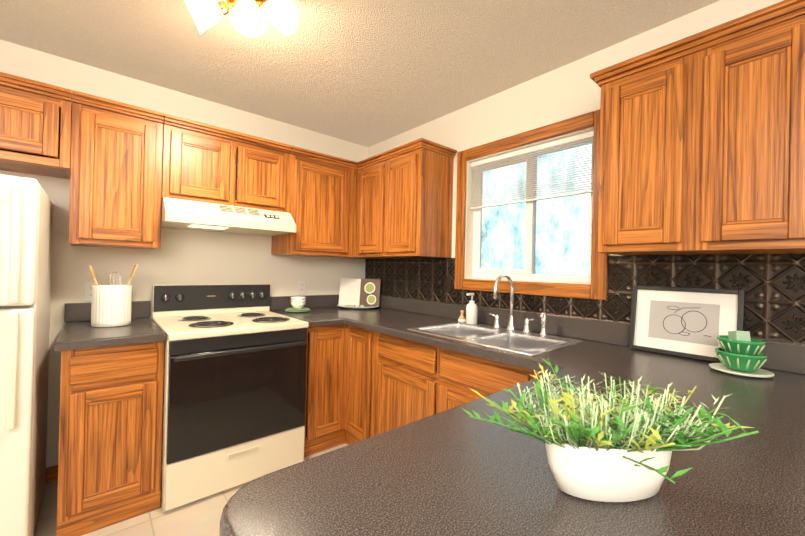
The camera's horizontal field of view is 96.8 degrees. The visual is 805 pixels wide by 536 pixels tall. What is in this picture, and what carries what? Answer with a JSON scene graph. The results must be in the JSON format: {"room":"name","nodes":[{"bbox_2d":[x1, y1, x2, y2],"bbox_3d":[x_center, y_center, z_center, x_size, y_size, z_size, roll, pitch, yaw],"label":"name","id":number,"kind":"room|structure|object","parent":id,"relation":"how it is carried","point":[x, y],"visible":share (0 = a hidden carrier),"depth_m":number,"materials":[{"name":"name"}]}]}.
{"room":"kitchen","nodes":[
{"label":"kitchen","id":0,"kind":"room"},
{"bbox_2d":[0,39,367,467],"bbox_3d":[-1.843,0.010,2.281,3.780,2.440,0.140,1,0,-41],"label":"wall","id":1,"kind":"structure","parent":0,"point":[198,256],"depth_m":2.39,"materials":[{"name":"beige paint"}]},
{"bbox_2d":[0,72,71,178],"bbox_3d":[-2.133,-0.723,1.684,0.850,0.397,0.362,1,0,-41],"label":"upper cabinet","id":2,"kind":"object","parent":1,"relation":"attached to","point":[35,126],"visible":1,"depth_m":1.76,"materials":[{"name":"brown wood"}]},
{"bbox_2d":[45,465,57,482],"bbox_3d":[-2.595,1.167,1.548,1.648,0.085,0.013,1,0,-41],"label":"baseboard","id":3,"kind":"structure","parent":1,"relation":"attached to","point":[52,474],"depth_m":2.05,"materials":[{"name":"brown wood"}]},
{"bbox_2d":[84,282,99,300],"bbox_3d":[-1.871,0.144,2.159,0.070,0.114,0.009,1,0,-41],"label":"electrical outlet","id":4,"kind":"object","parent":1,"relation":"attached to","point":[89,285],"depth_m":2.15,"materials":[{"name":"white plastic"}]},
{"bbox_2d":[69,90,163,248],"bbox_3d":[-1.665,-0.517,2.092,0.396,0.785,0.362,1,0,-41],"label":"upper cabinet","id":5,"kind":"object","parent":1,"relation":"attached to","point":[116,174],"visible":1,"depth_m":1.96,"materials":[{"name":"brown wood"}]},
{"bbox_2d":[162,114,291,212],"bbox_3d":[-1.217,-0.654,2.477,0.776,0.487,0.362,1,0,-41],"label":"upper cabinet","id":6,"kind":"object","parent":1,"relation":"attached to","point":[203,162],"visible":0.88,"depth_m":2.31,"materials":[{"name":"brown wood"}]},
{"bbox_2d":[161,197,295,235],"bbox_3d":[-1.189,-0.333,2.434,0.771,0.153,0.466,1,0,-41],"label":"range hood","id":7,"kind":"object","parent":6,"relation":"attached to","point":[190,215],"visible":1,"depth_m":2.26,"materials":[{"name":"white metal"}]},
{"bbox_2d":[298,281,305,293],"bbox_3d":[-0.856,0.164,3.036,0.070,0.114,0.009,1,0,-41],"label":"electrical outlet","id":8,"kind":"object","parent":1,"relation":"attached to","point":[301,284],"depth_m":3.03,"materials":[{"name":"white plastic"}]},
{"bbox_2d":[271,146,358,256],"bbox_3d":[-0.701,-0.492,2.925,0.593,0.785,0.362,1,0,-41],"label":"upper cabinet","id":9,"kind":"object","parent":1,"relation":"attached to","point":[323,191],"visible":0.9,"depth_m":2.78,"materials":[{"name":"brown wood"}]},
{"bbox_2d":[34,443,346,535],"bbox_3d":[-0.388,1.307,0.559,4.080,0.100,4.680,1,0,-41],"label":"floor","id":10,"kind":"structure","parent":0,"point":[201,517],"depth_m":1.76,"materials":[{"name":"tile"}]},
{"bbox_2d":[0,174,52,535],"bbox_3d":[-2.024,0.423,1.479,0.752,1.600,0.777,1,0,-41],"label":"fridge","id":11,"kind":"object","parent":10,"relation":"on","point":[26,211],"visible":1,"depth_m":1.44,"materials":[{"name":"white metal"}]},
{"bbox_2d":[56,341,163,535],"bbox_3d":[-1.598,0.799,1.966,0.388,0.871,0.672,1,0,-41],"label":"base cabinet","id":12,"kind":"object","parent":10,"relation":"on","point":[110,436],"visible":0.9,"depth_m":1.70,"materials":[{"name":"brown wood"}]},
{"bbox_2d":[54,301,165,350],"bbox_3d":[-1.586,0.288,1.951,0.408,0.148,0.698,1,0,-41],"label":"countertop","id":13,"kind":"structure","parent":12,"relation":"on","point":[78,331],"depth_m":1.83,"materials":[{"name":"laminate"}]},
{"bbox_2d":[89,265,137,326],"bbox_3d":[-1.631,0.149,2.017,0.214,0.342,0.176,1,0,-41],"label":"utensil crock","id":14,"kind":"object","parent":13,"relation":"on","point":[111,305],"visible":1,"depth_m":1.95,"materials":[{"name":"white ceramic"}]},
{"bbox_2d":[151,284,308,511],"bbox_3d":[-1.114,0.683,2.291,0.755,1.124,0.755,1,0,-41],"label":"stove","id":15,"kind":"object","parent":10,"relation":"on","point":[234,384],"visible":1,"depth_m":2.03,"materials":[{"name":"white enamel"},{"name":"black glass"},{"name":"chrome"}]},
{"bbox_2d":[304,324,347,456],"bbox_3d":[-0.742,0.821,2.706,0.348,0.871,0.672,1,0,-41],"label":"base cabinet","id":16,"kind":"object","parent":10,"relation":"on","point":[324,425],"visible":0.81,"depth_m":2.46,"materials":[{"name":"brown wood"}]},
{"bbox_2d":[345,325,364,444],"bbox_3d":[-0.059,0.836,2.624,0.618,0.872,0.385,1,0,-41],"label":"base cabinet","id":17,"kind":"object","parent":10,"relation":"on","point":[355,353],"depth_m":2.48,"materials":[{"name":"brown wood"}]},
{"bbox_2d":[365,329,428,438],"bbox_3d":[0.216,0.841,2.306,0.618,0.872,0.625,1,0,-41],"label":"base cabinet","id":18,"kind":"object","parent":10,"relation":"on","point":[393,382],"depth_m":2.16,"materials":[{"name":"brown wood"}]},
{"bbox_2d":[429,345,509,415],"bbox_3d":[0.571,0.848,1.895,0.618,0.872,0.540,1,0,-41],"label":"base cabinet","id":19,"kind":"object","parent":10,"relation":"on","point":[452,373],"depth_m":1.77,"materials":[{"name":"brown wood"}]},
{"bbox_2d":[509,365,545,387],"bbox_3d":[0.783,0.852,1.650,0.618,0.872,0.221,1,0,-41],"label":"base cabinet","id":20,"kind":"object","parent":10,"relation":"on","point":[520,375],"depth_m":1.53,"materials":[{"name":"brown wood"}]},
{"bbox_3d":[0.641,0.846,0.912,1.798,0.871,0.600,1,0,-41],"label":"base cabinet","id":21,"kind":"object","parent":10,"relation":"on","visible":0},
{"bbox_2d":[270,295,338,326],"bbox_3d":[-0.756,0.310,2.669,0.258,0.148,0.698,1,0,-41],"label":"countertop","id":22,"kind":"structure","parent":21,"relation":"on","point":[324,311],"depth_m":2.86,"materials":[{"name":"laminate"}]},
{"bbox_2d":[285,297,310,311],"bbox_3d":[-0.821,0.285,2.812,0.200,0.113,0.200,1,0,-41],"label":"bowls","id":23,"kind":"object","parent":22,"relation":"on","point":[297,303],"visible":1,"depth_m":2.77,"materials":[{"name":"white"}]},
{"bbox_2d":[219,362,804,535],"bbox_3d":[0.368,0.383,0.669,1.170,0.040,0.700,1,0,-41],"label":"countertop","id":24,"kind":"structure","parent":21,"relation":"on","point":[457,471],"depth_m":0.58,"materials":[{"name":"laminate"}]},
{"bbox_2d":[463,358,758,502],"bbox_3d":[0.319,0.269,0.572,0.373,0.183,0.352,1,0,-41],"label":"planter","id":25,"kind":"object","parent":24,"relation":"on","point":[603,450],"visible":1,"depth_m":0.54,"materials":[{"name":"white ceramic"}]},
{"bbox_2d":[311,294,804,417],"bbox_3d":[0.337,0.333,2.127,0.688,0.148,2.948,1,0,-41],"label":"countertop","id":26,"kind":"structure","parent":21,"relation":"on","point":[604,348],"depth_m":1.52,"materials":[{"name":"laminate"}]},
{"bbox_2d":[337,278,380,308],"bbox_3d":[-0.386,0.223,3.171,0.354,0.261,0.354,1,0,-41],"label":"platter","id":27,"kind":"object","parent":26,"relation":"on","point":[354,293],"visible":1,"depth_m":3.21,"materials":[{"name":"white ceramic"}]},
{"bbox_2d":[407,273,582,354],"bbox_3d":[0.481,0.284,1.974,0.525,0.511,0.800,1,0,-41],"label":"sink","id":28,"kind":"object","parent":26,"relation":"in","point":[525,341],"visible":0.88,"depth_m":2.01,"materials":[{"name":"silver metal"}]},
{"bbox_2d":[458,310,465,322],"bbox_3d":[0.397,0.321,2.381,0.052,0.086,0.051,1,0,-41],"label":"dish brush","id":29,"kind":"object","parent":28,"relation":"on","point":[461,319],"visible":1,"depth_m":2.37,"materials":[{"name":"beige wood"}]},
{"bbox_2d":[466,293,477,324],"bbox_3d":[0.449,0.264,2.333,0.087,0.201,0.074,1,0,-41],"label":"soap dispenser","id":30,"kind":"object","parent":28,"relation":"on","point":[471,312],"visible":1,"depth_m":2.31,"materials":[{"name":"white plastic"}]},
{"bbox_2d":[488,273,546,335],"bbox_3d":[0.612,0.199,2.041,0.208,0.336,0.371,1,0,-41],"label":"faucet","id":31,"kind":"object","parent":26,"relation":"on","point":[511,330],"depth_m":2.04,"materials":[{"name":"silver metal"}]},
{"bbox_2d":[628,285,744,362],"bbox_3d":[1.221,0.234,1.561,0.068,0.299,0.390,1,0,-41],"label":"picture frame","id":32,"kind":"object","parent":26,"relation":"on","point":[693,323],"visible":0.92,"depth_m":1.56,"materials":[{"name":"black"}]},
{"bbox_2d":[709,331,773,377],"bbox_3d":[1.242,0.307,1.315,0.176,0.154,0.176,1,0,-41],"label":"bowls","id":33,"kind":"object","parent":26,"relation":"on","point":[739,353],"visible":1,"depth_m":1.28,"materials":[{"name":"green ceramic"}]},
{"bbox_2d":[0,0,719,146],"bbox_3d":[-0.330,-1.232,0.568,4.080,0.100,4.680,1,0,-41],"label":"ceiling","id":34,"kind":"structure","parent":0,"point":[367,73],"depth_m":1.92,"materials":[{"name":"beige paint"}]},
{"bbox_2d":[185,0,297,36],"bbox_3d":[-0.688,-1.080,1.531,0.401,0.213,0.374,1,0,-41],"label":"light fixture","id":35,"kind":"object","parent":34,"relation":"attached to","point":[247,18],"visible":1,"depth_m":1.51,"materials":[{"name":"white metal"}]},
{"bbox_2d":[364,0,804,343],"bbox_3d":[1.131,0.076,1.852,0.140,2.440,4.680,1,0,-41],"label":"wall","id":36,"kind":"structure","parent":0,"point":[567,91],"depth_m":2.10,"materials":[{"name":"beige paint"}]},
{"bbox_2d":[337,196,385,258],"bbox_3d":[-0.364,-0.457,3.239,0.326,0.733,0.328,1,0,-41],"label":"upper cabinet","id":37,"kind":"object","parent":36,"relation":"attached to","point":[356,247],"visible":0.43,"depth_m":3.19,"materials":[{"name":"brown wood"}]},
{"bbox_2d":[356,138,456,258],"bbox_3d":[-0.007,-0.476,2.798,0.362,0.785,0.802,1,0,-41],"label":"upper cabinet","id":38,"kind":"object","parent":36,"relation":"attached to","point":[405,202],"visible":1,"depth_m":2.58,"materials":[{"name":"brown wood"}]},
{"bbox_2d":[454,109,607,299],"bbox_3d":[0.769,-0.336,2.252,0.142,0.994,1.014,1,0,-41],"label":"window","id":39,"kind":"structure","parent":36,"relation":"in","point":[546,247],"depth_m":2.22,"materials":[{"name":"brown wood"}]},
{"bbox_2d":[470,131,593,213],"bbox_3d":[0.762,-0.522,2.243,0.039,0.450,0.838,1,0,-41],"label":"window blind","id":40,"kind":"object","parent":39,"relation":"attached to","point":[552,144],"visible":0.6,"depth_m":2.18,"materials":[{"name":"white plastic"}]},
{"bbox_2d":[365,254,804,343],"bbox_3d":[0.582,0.097,2.373,0.008,0.335,2.887,1,0,-41],"label":"backsplash","id":41,"kind":"structure","parent":36,"relation":"attached to","point":[772,286],"depth_m":1.68,"materials":[{"name":"brown metal"}]},
{"bbox_2d":[590,0,804,255],"bbox_3d":[1.187,-0.454,1.417,0.362,0.785,0.721,1,0,-41],"label":"upper cabinet","id":42,"kind":"object","parent":36,"relation":"attached to","point":[702,143],"visible":1,"depth_m":1.27,"materials":[{"name":"brown wood"}]}
]}

